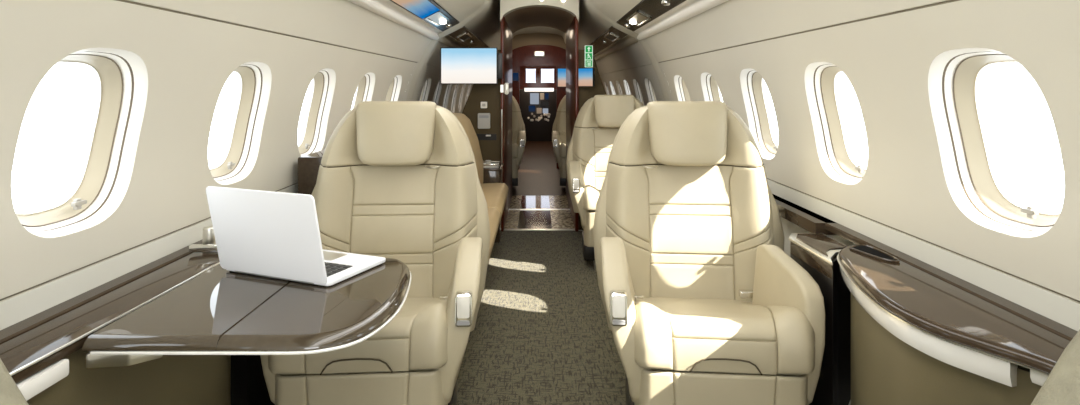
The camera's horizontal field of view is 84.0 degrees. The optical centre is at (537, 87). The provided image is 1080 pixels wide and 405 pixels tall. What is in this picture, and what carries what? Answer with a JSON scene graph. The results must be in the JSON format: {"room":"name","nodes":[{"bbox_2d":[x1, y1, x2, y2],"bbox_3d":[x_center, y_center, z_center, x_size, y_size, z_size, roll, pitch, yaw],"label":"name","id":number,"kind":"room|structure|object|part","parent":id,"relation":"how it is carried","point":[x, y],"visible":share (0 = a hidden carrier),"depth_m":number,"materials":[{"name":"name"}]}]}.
{"room":"aircraft cabin","nodes":[
{"label":"aircraft cabin","id":0,"kind":"room"},
{"bbox_2d":[0,0,472,301],"bbox_3d":[-0.893,0.017,5.650,0.230,0.764,15.900,0,0,0],"label":"wall","id":1,"kind":"structure","parent":0,"point":[189,61],"depth_m":1.61,"materials":[{"name":"beige plastic"}]},
{"bbox_2d":[16,48,147,237],"bbox_3d":[-1.002,0.113,1.300,0.161,0.398,0.350,0,0,0],"label":"window","id":2,"kind":"structure","parent":1,"relation":"in","point":[121,76],"depth_m":1.43,"materials":[{"name":"white plastic"}]},
{"bbox_2d":[0,239,202,344],"bbox_3d":[-0.978,0.460,1.410,0.041,0.020,2.220,0,0,0],"label":"ledge","id":3,"kind":"object","parent":1,"relation":"attached to","point":[13,331],"visible":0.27,"depth_m":1.29,"materials":[{"name":"brown wood"}]},
{"bbox_2d":[0,184,297,329],"bbox_3d":[-0.900,0.774,5.650,0.200,0.751,15.900,0,0,0],"label":"wall panel","id":4,"kind":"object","parent":1,"relation":"attached to","point":[16,309],"depth_m":1.35,"materials":[{"name":"white plastic"}]},
{"bbox_2d":[0,0,416,300],"bbox_3d":[-0.947,0.104,1.050,0.123,0.586,6.700,0,0,0],"label":"trim","id":5,"kind":"structure","parent":1,"relation":"attached to","point":[126,1],"depth_m":1.55,"materials":[{"name":"brown"}]},
{"bbox_2d":[210,62,271,184],"bbox_3d":[-1.002,0.113,1.972,0.161,0.398,0.350,0,0,0],"label":"window","id":6,"kind":"structure","parent":1,"relation":"in","point":[239,159],"depth_m":2.10,"materials":[{"name":"white plastic"}]},
{"bbox_3d":[-1.026,0.109,1.972,0.108,0.364,0.306,0,0,0],"label":"frame","id":7,"kind":"part","parent":6,"relation":"part of","materials":[{"name":"beige plastic"}]},
{"bbox_2d":[298,68,335,155],"bbox_3d":[-1.002,0.113,2.644,0.161,0.398,0.350,0,0,0],"label":"window","id":8,"kind":"structure","parent":1,"relation":"in","point":[323,82],"depth_m":2.78,"materials":[{"name":"white plastic"}]},
{"bbox_3d":[-1.026,0.109,2.644,0.108,0.364,0.306,0,0,0],"label":"frame","id":9,"kind":"part","parent":8,"relation":"part of","materials":[{"name":"beige plastic"}]},
{"bbox_2d":[352,72,374,108],"bbox_3d":[-1.002,0.113,3.316,0.161,0.398,0.350,0,0,0],"label":"window","id":10,"kind":"structure","parent":1,"relation":"in","point":[364,92],"depth_m":3.45,"materials":[{"name":"white plastic"}]},
{"bbox_3d":[-1.026,0.109,3.316,0.108,0.364,0.306,0,0,0],"label":"frame","id":11,"kind":"part","parent":10,"relation":"part of","materials":[{"name":"beige plastic"}]},
{"bbox_2d":[385,75,401,100],"bbox_3d":[-1.002,0.113,3.988,0.161,0.398,0.350,0,0,0],"label":"window","id":12,"kind":"structure","parent":1,"relation":"in","point":[393,92],"depth_m":4.13,"materials":[{"name":"white plastic"}]},
{"bbox_3d":[-1.026,0.109,3.988,0.108,0.364,0.306,0,0,0],"label":"frame","id":13,"kind":"part","parent":12,"relation":"part of","materials":[{"name":"beige plastic"}]},
{"bbox_2d":[348,0,441,39],"bbox_3d":[-0.742,-0.387,1.115,0.073,0.058,6.830,0,0,0],"label":"trim","id":14,"kind":"structure","parent":1,"relation":"attached to","point":[387,9],"depth_m":3.22,"materials":[{"name":"white plastic"}]},
{"bbox_2d":[416,78,430,100],"bbox_3d":[-1.002,0.113,5.120,0.161,0.398,0.350,0,0,0],"label":"window","id":15,"kind":"structure","parent":1,"relation":"in","point":[425,91],"depth_m":5.27,"materials":[{"name":"white"}]},
{"bbox_2d":[433,81,441,105],"bbox_3d":[-1.002,0.113,5.760,0.161,0.398,0.350,0,0,0],"label":"window","id":16,"kind":"structure","parent":1,"relation":"in","point":[439,86],"depth_m":5.92,"materials":[{"name":"white plastic"}]},
{"bbox_2d":[443,84,451,108],"bbox_3d":[-1.002,0.113,6.400,0.161,0.398,0.350,0,0,0],"label":"window","id":17,"kind":"structure","parent":1,"relation":"in","point":[447,92],"depth_m":6.56,"materials":[{"name":"white plastic"}]},
{"bbox_2d":[438,35,468,47],"bbox_3d":[-0.739,-0.387,9.050,0.067,0.058,8.900,0,0,0],"label":"trim","id":18,"kind":"structure","parent":1,"relation":"attached to","point":[447,40],"depth_m":5.14,"materials":[{"name":"beige plastic"}]},
{"bbox_2d":[451,84,459,112],"bbox_3d":[-1.002,0.113,7.040,0.161,0.398,0.350,0,0,0],"label":"window","id":19,"kind":"structure","parent":1,"relation":"in","point":[457,85],"depth_m":7.20,"materials":[{"name":"white plastic"}]},
{"bbox_2d":[459,84,465,111],"bbox_3d":[-1.002,0.113,7.680,0.161,0.398,0.350,0,0,0],"label":"window","id":20,"kind":"structure","parent":1,"relation":"in","point":[464,85],"depth_m":7.84,"materials":[{"name":"white plastic"}]},
{"bbox_2d":[465,84,471,103],"bbox_3d":[-1.002,0.113,8.320,0.161,0.398,0.350,0,0,0],"label":"window","id":21,"kind":"structure","parent":1,"relation":"in","point":[469,87],"depth_m":8.48,"materials":[{"name":"white plastic"}]},
{"bbox_2d":[462,50,606,229],"bbox_3d":[0.000,0.420,4.865,1.320,1.460,0.050,0,0,0],"label":"wall","id":22,"kind":"structure","parent":0,"point":[489,93],"depth_m":4.84,"materials":[{"name":"laminate"}]},
{"bbox_2d":[478,113,489,128],"bbox_3d":[-0.434,0.265,4.830,0.100,0.125,0.030,0,0,0],"label":"handset","id":23,"kind":"object","parent":22,"relation":"attached to","point":[483,118],"visible":1,"depth_m":4.82,"materials":[{"name":"grey plastic"}]},
{"bbox_2d":[481,102,486,107],"bbox_3d":[-0.436,0.137,4.836,0.052,0.052,0.018,0,0,0],"label":"wall socket","id":24,"kind":"object","parent":22,"relation":"attached to","point":[483,104],"visible":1,"depth_m":4.83,"materials":[{"name":"white plastic"}]},
{"bbox_2d":[476,134,495,139],"bbox_3d":[-0.420,0.395,4.838,0.170,0.050,0.015,0,0,0],"label":"literature slot","id":25,"kind":"object","parent":22,"relation":"attached to","point":[480,136],"visible":0.79,"depth_m":4.84,"materials":[{"name":"black plastic"}]},
{"bbox_2d":[500,16,511,231],"bbox_3d":[-0.268,0.282,5.594,0.076,1.735,1.652,0,0,0],"label":"door","id":26,"kind":"structure","parent":22,"relation":"in","point":[506,34],"depth_m":5.24,"materials":[{"name":"brown wood"}]},
{"bbox_2d":[440,48,501,83],"bbox_3d":[-0.527,-0.175,4.769,0.487,0.290,0.062,0,0,0],"label":"television","id":27,"kind":"object","parent":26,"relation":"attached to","point":[457,65],"visible":1,"depth_m":4.74,"materials":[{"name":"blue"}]},
{"bbox_3d":[-0.288,0.510,4.775,0.011,0.680,0.011,0,0,23],"label":"grab rail","id":28,"kind":"part","parent":26,"relation":"part of","materials":[{"name":"metal"}]},
{"bbox_3d":[-0.268,0.005,4.797,0.071,0.095,0.030,0,0,14],"label":"door handle","id":29,"kind":"part","parent":26,"relation":"part of","materials":[{"name":"silver metal"}]},
{"bbox_3d":[-0.250,0.005,4.795,0.034,0.095,0.018,0,0,0],"label":"plate","id":30,"kind":"part","parent":26,"relation":"part of","materials":[{"name":"white plastic"}]},
{"bbox_2d":[504,229,582,230],"bbox_3d":[0.020,1.149,4.860,0.680,0.011,0.040,0,0,0],"label":"trim","id":31,"kind":"structure","parent":22,"relation":"attached to","point":[504,229],"depth_m":4.84,"materials":[{"name":"silver metal"}]},
{"bbox_2d":[566,16,578,231],"bbox_3d":[0.311,0.282,5.610,0.027,1.735,1.620,0,0,0],"label":"door","id":32,"kind":"structure","parent":22,"relation":"in","point":[572,35],"depth_m":5.18,"materials":[{"name":"brown wood"}]},
{"bbox_2d":[579,68,594,86],"bbox_3d":[0.397,-0.085,4.800,0.160,0.150,0.082,0,0,40],"label":"television","id":33,"kind":"object","parent":22,"relation":"attached to","point":[586,75],"visible":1,"depth_m":4.76,"materials":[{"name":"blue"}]},
{"bbox_2d":[585,45,592,66],"bbox_3d":[0.398,-0.248,4.772,0.062,0.170,0.157,0,0,0],"label":"exit sign","id":34,"kind":"object","parent":22,"relation":"attached to","point":[588,48],"visible":1,"depth_m":4.70,"materials":[{"name":"green plastic"}]},
{"bbox_2d":[391,0,684,50],"bbox_3d":[0.000,-0.578,5.650,1.580,0.425,15.900,0,0,0],"label":"ceiling","id":35,"kind":"structure","parent":0,"point":[486,26],"depth_m":5.01,"materials":[{"name":"beige plastic"}]},
{"bbox_2d":[422,0,459,30],"bbox_3d":[-0.641,-0.454,1.090,0.122,0.076,6.740,0,0,0],"label":"console","id":36,"kind":"object","parent":35,"relation":"attached to","point":[441,19],"visible":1,"depth_m":3.92,"materials":[{"name":"silver"}]},
{"bbox_2d":[390,0,440,18],"bbox_3d":[-0.641,-0.445,3.165,0.115,0.062,0.890,0,0,0],"label":"screen","id":37,"kind":"object","parent":36,"relation":"attached to","point":[421,9],"visible":1,"depth_m":3.27,"materials":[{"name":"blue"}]},
{"bbox_3d":[-0.641,-0.444,3.850,0.059,0.034,0.360,0,0,0],"label":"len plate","id":38,"kind":"part","parent":36,"relation":"part of","materials":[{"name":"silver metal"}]},
{"bbox_2d":[448,26,489,47],"bbox_3d":[-0.641,-0.454,6.520,0.122,0.076,3.760,0,0,0],"label":"console","id":39,"kind":"object","parent":35,"relation":"attached to","point":[465,36],"visible":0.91,"depth_m":5.40,"materials":[{"name":"black wood"}]},
{"bbox_3d":[-0.641,-0.444,5.250,0.059,0.034,0.300,0,0,0],"label":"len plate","id":40,"kind":"part","parent":39,"relation":"part of","materials":[{"name":"black"}]},
{"bbox_2d":[505,7,573,33],"bbox_3d":[0.013,-0.669,5.655,0.625,0.282,1.550,0,0,0],"label":"trim","id":41,"kind":"structure","parent":35,"relation":"attached to","point":[555,18],"depth_m":5.53,"materials":[{"name":"brown"}]},
{"bbox_2d":[500,0,578,21],"bbox_3d":[0.013,-0.669,4.820,0.625,0.282,0.120,0,0,0],"label":"header panel","id":42,"kind":"object","parent":35,"relation":"attached to","point":[506,6],"visible":0.97,"depth_m":4.76,"materials":[{"name":"beige"}]},
{"bbox_2d":[584,26,627,54],"bbox_3d":[0.641,-0.454,6.520,0.122,0.076,3.760,0,0,0],"label":"console","id":43,"kind":"object","parent":35,"relation":"attached to","point":[611,35],"visible":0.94,"depth_m":5.44,"materials":[{"name":"black wood"}]},
{"bbox_3d":[0.641,-0.444,5.250,0.059,0.034,0.300,0,0,0],"label":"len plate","id":44,"kind":"part","parent":43,"relation":"part of","materials":[{"name":"black"}]},
{"bbox_2d":[616,0,685,30],"bbox_3d":[0.641,-0.454,1.090,0.122,0.076,6.740,0,0,0],"label":"console","id":45,"kind":"object","parent":35,"relation":"attached to","point":[645,11],"visible":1,"depth_m":3.55,"materials":[{"name":"black wood"}]},
{"bbox_3d":[0.641,-0.444,3.850,0.059,0.034,0.360,0,0,0],"label":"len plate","id":46,"kind":"part","parent":45,"relation":"part of","materials":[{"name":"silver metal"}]},
{"bbox_2d":[472,33,603,86],"bbox_3d":[0.000,0.170,8.630,1.960,1.960,0.060,0,0,0],"label":"wall","id":47,"kind":"structure","parent":0,"point":[519,40],"depth_m":8.60,"materials":[{"name":"brown plastic"}]},
{"bbox_2d":[512,45,565,168],"bbox_3d":[0.020,0.265,8.585,0.880,1.770,0.030,0,0,0],"label":"door","id":48,"kind":"structure","parent":47,"relation":"in","point":[524,55],"depth_m":8.57,"materials":[{"name":"brown wood"}]},
{"bbox_2d":[513,73,518,80],"bbox_3d":[-0.318,-0.160,8.559,0.085,0.120,0.023,0,0,0],"label":"wall screen","id":49,"kind":"object","parent":48,"relation":"attached to","point":[515,75],"visible":1,"depth_m":8.55,"materials":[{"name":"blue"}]},
{"bbox_2d":[534,51,544,56],"bbox_3d":[0.020,-0.485,8.553,0.150,0.075,0.034,0,0,0],"label":"ceiling light","id":50,"kind":"object","parent":48,"relation":"attached to","point":[536,53],"visible":1,"depth_m":8.54,"materials":[{"name":"white plastic"}]},
{"bbox_2d":[535,52,543,55],"bbox_3d":[0.020,-0.485,8.543,0.125,0.050,0.014,0,0,0],"label":"diffuser","id":51,"kind":"object","parent":50,"relation":"attached to","point":[536,53],"depth_m":8.54,"materials":[{"name":"white plastic"}]},
{"bbox_2d":[557,68,565,86],"bbox_3d":[0.346,-0.147,8.559,0.137,0.265,0.023,0,0,0],"label":"wall screen","id":52,"kind":"object","parent":48,"relation":"attached to","point":[561,72],"visible":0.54,"depth_m":8.55,"materials":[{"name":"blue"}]},
{"bbox_2d":[520,66,555,88],"bbox_3d":[0.000,0.170,13.525,2.000,1.960,0.050,0,0,0],"label":"wall","id":53,"kind":"structure","parent":0,"point":[523,84],"depth_m":13.50,"materials":[{"name":"brown wood"}]},
{"bbox_2d":[526,69,535,82],"bbox_3d":[-0.163,-0.275,13.535,0.215,0.310,0.010,0,0,0],"label":"window","id":54,"kind":"structure","parent":53,"relation":"in","point":[530,73],"depth_m":13.53,"materials":[{"name":"white glass"}]},
{"bbox_2d":[541,69,553,82],"bbox_3d":[0.215,-0.275,13.535,0.290,0.310,0.010,0,0,0],"label":"window","id":55,"kind":"structure","parent":53,"relation":"in","point":[547,75],"depth_m":13.53,"materials":[{"name":"white glass"}]},
{"bbox_2d":[456,141,626,404],"bbox_3d":[0.000,1.165,5.650,2.000,0.030,15.900,0,0,0],"label":"floor","id":56,"kind":"structure","parent":0,"point":[541,334],"depth_m":2.99,"materials":[{"name":"carpet"}]},
{"bbox_2d":[0,359,28,404],"bbox_3d":[-0.765,0.691,0.680,0.330,0.918,0.240,0,0,0],"label":"seat","id":57,"kind":"object","parent":56,"relation":"on","point":[10,394],"visible":1,"depth_m":0.78,"materials":[{"name":"grey leather"}]},
{"bbox_2d":[0,252,230,404],"bbox_3d":[-0.880,0.799,1.289,0.130,0.702,0.859,0,0,0],"label":"base cabinet","id":58,"kind":"object","parent":56,"relation":"on","point":[47,362],"visible":0.53,"depth_m":1.21,"materials":[{"name":"brown wood"}]},
{"bbox_2d":[189,226,217,251],"bbox_3d":[-0.883,0.422,1.674,0.133,0.055,0.088,0,0,0],"label":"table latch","id":59,"kind":"object","parent":58,"relation":"on","point":[209,243],"visible":0.47,"depth_m":1.64,"materials":[{"name":"silver metal"}]},
{"bbox_3d":[-0.900,0.438,1.640,0.100,0.020,0.018,0,0,0],"label":"lever","id":60,"kind":"part","parent":59,"relation":"part of","materials":[{"name":"silver metal"}]},
{"bbox_3d":[-0.930,0.422,1.700,0.036,0.055,0.036,0,0,0],"label":"post","id":61,"kind":"part","parent":59,"relation":"part of","materials":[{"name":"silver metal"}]},
{"bbox_2d":[82,258,410,367],"bbox_3d":[-0.555,0.477,1.343,0.520,0.054,0.544,0,0,0],"label":"folding table","id":62,"kind":"object","parent":58,"relation":"attached to","point":[218,311],"visible":0.97,"depth_m":1.17,"materials":[{"name":"brown wood"}]},
{"bbox_2d":[206,186,385,286],"bbox_3d":[-0.589,0.341,1.484,0.326,0.217,0.266,0,0,22],"label":"laptop","id":63,"kind":"object","parent":62,"relation":"on","point":[270,234],"visible":1,"depth_m":1.38,"materials":[{"name":"silver metal"}]},
{"bbox_3d":[-0.630,0.336,1.384,0.326,0.208,0.049,0,0,22],"label":"lid","id":64,"kind":"part","parent":63,"relation":"part of","materials":[{"name":"silver metal"}]},
{"bbox_2d":[260,101,489,404],"bbox_3d":[-0.518,0.600,2.032,0.707,1.100,0.847,0,0,-4],"label":"seat","id":65,"kind":"object","parent":56,"relation":"on","point":[399,180],"visible":0.74,"depth_m":2.16,"materials":[{"name":"beige leather"}]},
{"bbox_3d":[-0.723,0.710,1.827,0.088,0.400,0.382,0,0,2],"label":"armrest","id":66,"kind":"part","parent":65,"relation":"part of","materials":[{"name":"beige leather"}]},
{"bbox_2d":[268,297,447,397],"bbox_3d":[-0.510,0.734,1.912,0.491,0.232,0.607,0,0,-4],"label":"seat cushion","id":67,"kind":"object","parent":65,"relation":"on","point":[408,357],"depth_m":1.63,"materials":[{"name":"beige leather"}]},
{"bbox_3d":[-0.532,0.428,2.225,0.610,0.716,0.275,0,0,-4],"label":"backrest","id":68,"kind":"part","parent":65,"relation":"part of","materials":[{"name":"beige leather"}]},
{"bbox_3d":[-0.254,0.705,1.863,0.161,0.410,0.408,0,0,-4],"label":"armrest","id":69,"kind":"part","parent":65,"relation":"part of","materials":[{"name":"beige leather"}]},
{"bbox_2d":[298,113,508,262],"bbox_3d":[-0.594,0.665,3.420,0.756,0.970,2.000,0,0,0],"label":"sofa","id":70,"kind":"object","parent":56,"relation":"on","point":[495,194],"visible":0.16,"depth_m":3.51,"materials":[{"name":"beige leather"}]},
{"bbox_3d":[-0.881,0.714,3.420,0.182,0.872,2.000,0,0,0],"label":"frame","id":71,"kind":"part","parent":70,"relation":"part of","materials":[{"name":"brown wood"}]},
{"bbox_2d":[453,113,482,184],"bbox_3d":[-0.600,0.440,3.964,0.400,0.520,0.912,0,0,0],"label":"cushion","id":72,"kind":"object","parent":70,"relation":"on","point":[463,119],"depth_m":4.17,"materials":[{"name":"beige leather"}]},
{"bbox_2d":[488,208,500,262],"bbox_3d":[-0.408,0.750,3.050,0.384,0.110,0.900,0,0,0],"label":"seat cushion","id":73,"kind":"object","parent":70,"relation":"on","point":[494,214],"depth_m":3.17,"materials":[{"name":"beige leather"}]},
{"bbox_2d":[481,183,508,220],"bbox_3d":[-0.408,0.750,3.962,0.384,0.110,0.915,0,0,0],"label":"seat cushion","id":74,"kind":"object","parent":70,"relation":"on","point":[495,194],"depth_m":3.96,"materials":[{"name":"beige leather"}]},
{"bbox_2d":[483,163,503,242],"bbox_3d":[-0.450,0.874,4.630,0.350,0.552,0.360,0,0,0],"label":"base cabinet","id":75,"kind":"object","parent":56,"relation":"on","point":[490,175],"visible":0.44,"depth_m":4.46,"materials":[{"name":"brown wood"}]},
{"bbox_2d":[483,163,503,170],"bbox_3d":[-0.450,0.607,4.630,0.350,0.017,0.360,0,0,0],"label":"countertop","id":76,"kind":"structure","parent":75,"relation":"on","point":[499,168],"depth_m":4.46,"materials":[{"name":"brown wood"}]},
{"bbox_2d":[483,161,500,167],"bbox_3d":[-0.430,0.584,4.600,0.287,0.028,0.217,0,0,0],"label":"tray","id":77,"kind":"object","parent":76,"relation":"on","point":[492,165],"visible":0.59,"depth_m":4.50,"materials":[{"name":"white plastic"}]},
{"bbox_2d":[512,96,525,185],"bbox_3d":[-0.483,0.600,7.022,0.707,1.100,0.847,0,0,-4],"label":"seat","id":78,"kind":"object","parent":56,"relation":"on","point":[518,126],"visible":0.22,"depth_m":6.79,"materials":[{"name":"beige leather"}]},
{"bbox_2d":[512,143,518,157],"bbox_3d":[-0.475,0.734,6.902,0.491,0.232,0.607,0,0,-4],"label":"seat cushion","id":79,"kind":"object","parent":78,"relation":"on","point":[515,146],"depth_m":6.63,"materials":[{"name":"beige leather"}]},
{"bbox_3d":[-0.497,0.428,7.215,0.610,0.716,0.275,0,0,-4],"label":"backrest","id":80,"kind":"part","parent":78,"relation":"part of","materials":[{"name":"beige leather"}]},
{"bbox_3d":[-0.219,0.705,6.853,0.161,0.410,0.408,0,0,-4],"label":"armrest","id":81,"kind":"part","parent":78,"relation":"part of","materials":[{"name":"beige leather"}]},
{"bbox_2d":[520,88,555,140],"bbox_3d":[0.005,0.575,13.150,0.810,1.150,0.460,0,0,0],"label":"panel","id":82,"kind":"object","parent":56,"relation":"on","point":[537,105],"visible":0.96,"depth_m":12.95,"materials":[{"name":"black"}]},
{"bbox_2d":[509,209,569,209],"bbox_3d":[0.015,1.151,5.680,0.630,0.008,0.040,0,0,0],"label":"trim","id":83,"kind":"structure","parent":56,"relation":"on","point":[509,209],"depth_m":5.66,"materials":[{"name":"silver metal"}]},
{"bbox_2d":[552,95,565,185],"bbox_3d":[0.503,0.600,7.022,0.707,1.100,0.847,0,0,4],"label":"seat","id":84,"kind":"object","parent":56,"relation":"on","point":[559,125],"visible":0.24,"depth_m":6.84,"materials":[{"name":"beige leather"}]},
{"bbox_3d":[0.239,0.705,6.853,0.161,0.410,0.408,0,0,4],"label":"armrest","id":85,"kind":"part","parent":84,"relation":"part of","materials":[{"name":"beige leather"}]},
{"bbox_3d":[0.517,0.428,7.215,0.610,0.716,0.275,0,0,4],"label":"backrest","id":86,"kind":"part","parent":84,"relation":"part of","materials":[{"name":"beige leather"}]},
{"bbox_2d":[559,143,565,157],"bbox_3d":[0.495,0.734,6.902,0.491,0.232,0.607,0,0,4],"label":"seat cushion","id":87,"kind":"object","parent":84,"relation":"on","point":[562,146],"depth_m":6.63,"materials":[{"name":"beige leather"}]},
{"bbox_2d":[566,95,643,270],"bbox_3d":[0.546,0.600,4.152,0.707,1.100,0.847,0,0,3],"label":"seat","id":88,"kind":"object","parent":56,"relation":"on","point":[599,120],"visible":0.41,"depth_m":4.31,"materials":[{"name":"beige leather"}]},
{"bbox_3d":[0.285,0.705,3.979,0.161,0.410,0.408,0,0,3],"label":"armrest","id":89,"kind":"part","parent":88,"relation":"part of","materials":[{"name":"beige leather"}]},
{"bbox_2d":[583,185,600,211],"bbox_3d":[0.540,0.734,4.032,0.491,0.232,0.607,0,0,3],"label":"seat cushion","id":90,"kind":"object","parent":88,"relation":"on","point":[591,193],"depth_m":3.76,"materials":[{"name":"beige leather"}]},
{"bbox_3d":[0.556,0.428,4.346,0.610,0.716,0.275,0,0,3],"label":"backrest","id":91,"kind":"part","parent":88,"relation":"part of","materials":[{"name":"beige leather"}]},
{"bbox_2d":[593,101,824,404],"bbox_3d":[0.542,0.600,2.031,0.707,1.100,0.847,0,0,5],"label":"seat","id":92,"kind":"object","parent":56,"relation":"on","point":[704,302],"visible":1,"depth_m":2.13,"materials":[{"name":"beige leather"}]},
{"bbox_3d":[0.275,0.705,1.867,0.161,0.410,0.408,0,0,5],"label":"armrest","id":93,"kind":"part","parent":92,"relation":"part of","materials":[{"name":"beige leather"}]},
{"bbox_3d":[0.559,0.428,2.224,0.610,0.716,0.275,0,0,5],"label":"backrest","id":94,"kind":"part","parent":92,"relation":"part of","materials":[{"name":"beige leather"}]},
{"bbox_2d":[634,297,814,398],"bbox_3d":[0.532,0.734,1.912,0.491,0.232,0.607,0,0,5],"label":"seat cushion","id":95,"kind":"object","parent":92,"relation":"on","point":[685,347],"depth_m":1.64,"materials":[{"name":"beige leather"}]},
{"bbox_3d":[0.743,0.710,1.823,0.088,0.400,0.382,0,0,-1],"label":"armrest","id":96,"kind":"part","parent":92,"relation":"part of","materials":[{"name":"beige leather"}]},
{"bbox_2d":[789,233,850,404],"bbox_3d":[0.874,0.812,1.813,0.143,0.676,0.343,0,0,0],"label":"console","id":97,"kind":"object","parent":56,"relation":"on","point":[817,253],"visible":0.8,"depth_m":1.74,"materials":[{"name":"black wood"}]},
{"bbox_3d":[0.873,0.478,1.828,0.105,0.008,0.254,0,0,0],"label":"lid","id":98,"kind":"part","parent":97,"relation":"part of","materials":[{"name":"brown wood"}]},
{"bbox_2d":[837,244,1069,404],"bbox_3d":[0.839,0.797,1.300,0.213,0.706,0.880,0,0,0],"label":"base cabinet","id":99,"kind":"object","parent":56,"relation":"on","point":[918,338],"visible":0.95,"depth_m":1.21,"materials":[{"name":"brown wood"}]},
{"bbox_2d":[1031,330,1079,404],"bbox_3d":[0.754,0.691,0.680,0.352,0.918,0.240,0,0,0],"label":"seat","id":100,"kind":"object","parent":56,"relation":"on","point":[1062,385],"visible":1,"depth_m":0.77,"materials":[{"name":"grey leather"}]},
{"bbox_2d":[595,0,1079,303],"bbox_3d":[0.893,0.017,5.650,0.230,0.764,15.900,0,0,0],"label":"wall","id":101,"kind":"structure","parent":0,"point":[886,61],"depth_m":1.61,"materials":[{"name":"beige plastic"}]},
{"bbox_2d":[406,0,669,100],"bbox_3d":[0.000,-0.176,4.516,2.010,1.236,0.192,0,0,0],"label":"trim","id":102,"kind":"structure","parent":101,"relation":"attached to","point":[483,7],"depth_m":4.50,"materials":[{"name":"beige"}]},
{"bbox_2d":[604,82,609,94],"bbox_3d":[1.002,0.113,8.320,0.161,0.398,0.350,0,0,0],"label":"window","id":103,"kind":"structure","parent":101,"relation":"in","point":[605,84],"depth_m":8.47,"materials":[{"name":"white plastic"}]},
{"bbox_2d":[610,81,615,94],"bbox_3d":[1.002,0.113,7.680,0.161,0.398,0.350,0,0,0],"label":"window","id":104,"kind":"structure","parent":101,"relation":"in","point":[611,84],"depth_m":7.83,"materials":[{"name":"white"}]},
{"bbox_2d":[593,35,637,60],"bbox_3d":[0.739,-0.387,9.050,0.067,0.058,8.900,0,0,0],"label":"trim","id":105,"kind":"structure","parent":101,"relation":"attached to","point":[628,40],"depth_m":5.68,"materials":[{"name":"beige"}]},
{"bbox_2d":[616,81,622,94],"bbox_3d":[1.002,0.113,7.040,0.161,0.398,0.350,0,0,0],"label":"window","id":106,"kind":"structure","parent":101,"relation":"in","point":[617,82],"depth_m":7.19,"materials":[{"name":"white plastic"}]},
{"bbox_2d":[624,80,630,94],"bbox_3d":[1.002,0.113,6.400,0.161,0.398,0.350,0,0,0],"label":"window","id":107,"kind":"structure","parent":101,"relation":"in","point":[628,92],"depth_m":6.55,"materials":[{"name":"white plastic"}]},
{"bbox_2d":[633,79,643,104],"bbox_3d":[1.002,0.113,5.760,0.161,0.398,0.350,0,0,0],"label":"window","id":108,"kind":"structure","parent":101,"relation":"in","point":[636,85],"depth_m":5.91,"materials":[{"name":"white plastic"}]},
{"bbox_2d":[645,78,659,101],"bbox_3d":[1.002,0.113,5.120,0.161,0.398,0.350,0,0,0],"label":"window","id":109,"kind":"structure","parent":101,"relation":"in","point":[650,91],"depth_m":5.27,"materials":[{"name":"white plastic"}]},
{"bbox_2d":[634,0,727,39],"bbox_3d":[0.742,-0.387,1.115,0.073,0.058,6.830,0,0,0],"label":"trim","id":110,"kind":"structure","parent":101,"relation":"attached to","point":[687,9],"depth_m":3.22,"materials":[{"name":"white plastic"}]},
{"bbox_2d":[674,75,690,100],"bbox_3d":[1.002,0.113,3.988,0.161,0.398,0.350,0,0,0],"label":"window","id":111,"kind":"structure","parent":101,"relation":"in","point":[682,92],"depth_m":4.13,"materials":[{"name":"white plastic"}]},
{"bbox_3d":[1.026,0.109,3.988,0.108,0.364,0.306,0,0,0],"label":"frame","id":112,"kind":"part","parent":111,"relation":"part of","materials":[{"name":"beige plastic"}]},
{"bbox_2d":[701,72,721,101],"bbox_3d":[1.002,0.113,3.316,0.161,0.398,0.350,0,0,0],"label":"window","id":113,"kind":"structure","parent":101,"relation":"in","point":[711,92],"depth_m":3.45,"materials":[{"name":"white plastic"}]},
{"bbox_3d":[1.026,0.109,3.316,0.108,0.364,0.306,0,0,0],"label":"frame","id":114,"kind":"part","parent":113,"relation":"part of","materials":[{"name":"beige plastic"}]},
{"bbox_2d":[740,68,777,159],"bbox_3d":[1.002,0.113,2.644,0.161,0.398,0.350,0,0,0],"label":"window","id":115,"kind":"structure","parent":101,"relation":"in","point":[752,82],"depth_m":2.78,"materials":[{"name":"white plastic"}]},
{"bbox_3d":[1.026,0.109,2.644,0.108,0.364,0.306,0,0,0],"label":"frame","id":116,"kind":"part","parent":115,"relation":"part of","materials":[{"name":"beige plastic"}]},
{"bbox_2d":[804,62,865,184],"bbox_3d":[1.002,0.113,1.972,0.161,0.398,0.350,0,0,0],"label":"window","id":117,"kind":"structure","parent":101,"relation":"in","point":[836,159],"depth_m":2.10,"materials":[{"name":"white plastic"}]},
{"bbox_3d":[1.026,0.109,1.972,0.108,0.364,0.306,0,0,0],"label":"frame","id":118,"kind":"part","parent":117,"relation":"part of","materials":[{"name":"beige plastic"}]},
{"bbox_2d":[659,0,1079,301],"bbox_3d":[0.947,0.104,1.050,0.123,0.586,6.700,0,0,0],"label":"trim","id":119,"kind":"structure","parent":101,"relation":"attached to","point":[949,1],"depth_m":1.59,"materials":[{"name":"brown"}]},
{"bbox_2d":[767,180,1079,404],"bbox_3d":[0.900,0.774,5.650,0.200,0.751,15.900,0,0,0],"label":"wall panel","id":120,"kind":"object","parent":101,"relation":"attached to","point":[1064,311],"depth_m":1.48,"materials":[{"name":"white plastic"}]},
{"bbox_2d":[773,194,1077,340],"bbox_3d":[0.962,0.470,2.350,0.073,0.040,4.100,0,0,0],"label":"ledge","id":121,"kind":"object","parent":101,"relation":"attached to","point":[808,220],"visible":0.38,"depth_m":1.56,"materials":[{"name":"brown wood"}]},
{"bbox_2d":[928,48,1059,237],"bbox_3d":[1.002,0.113,1.300,0.161,0.398,0.350,0,0,0],"label":"window","id":122,"kind":"structure","parent":101,"relation":"in","point":[954,76],"depth_m":1.43,"materials":[{"name":"white plastic"}]}
]}

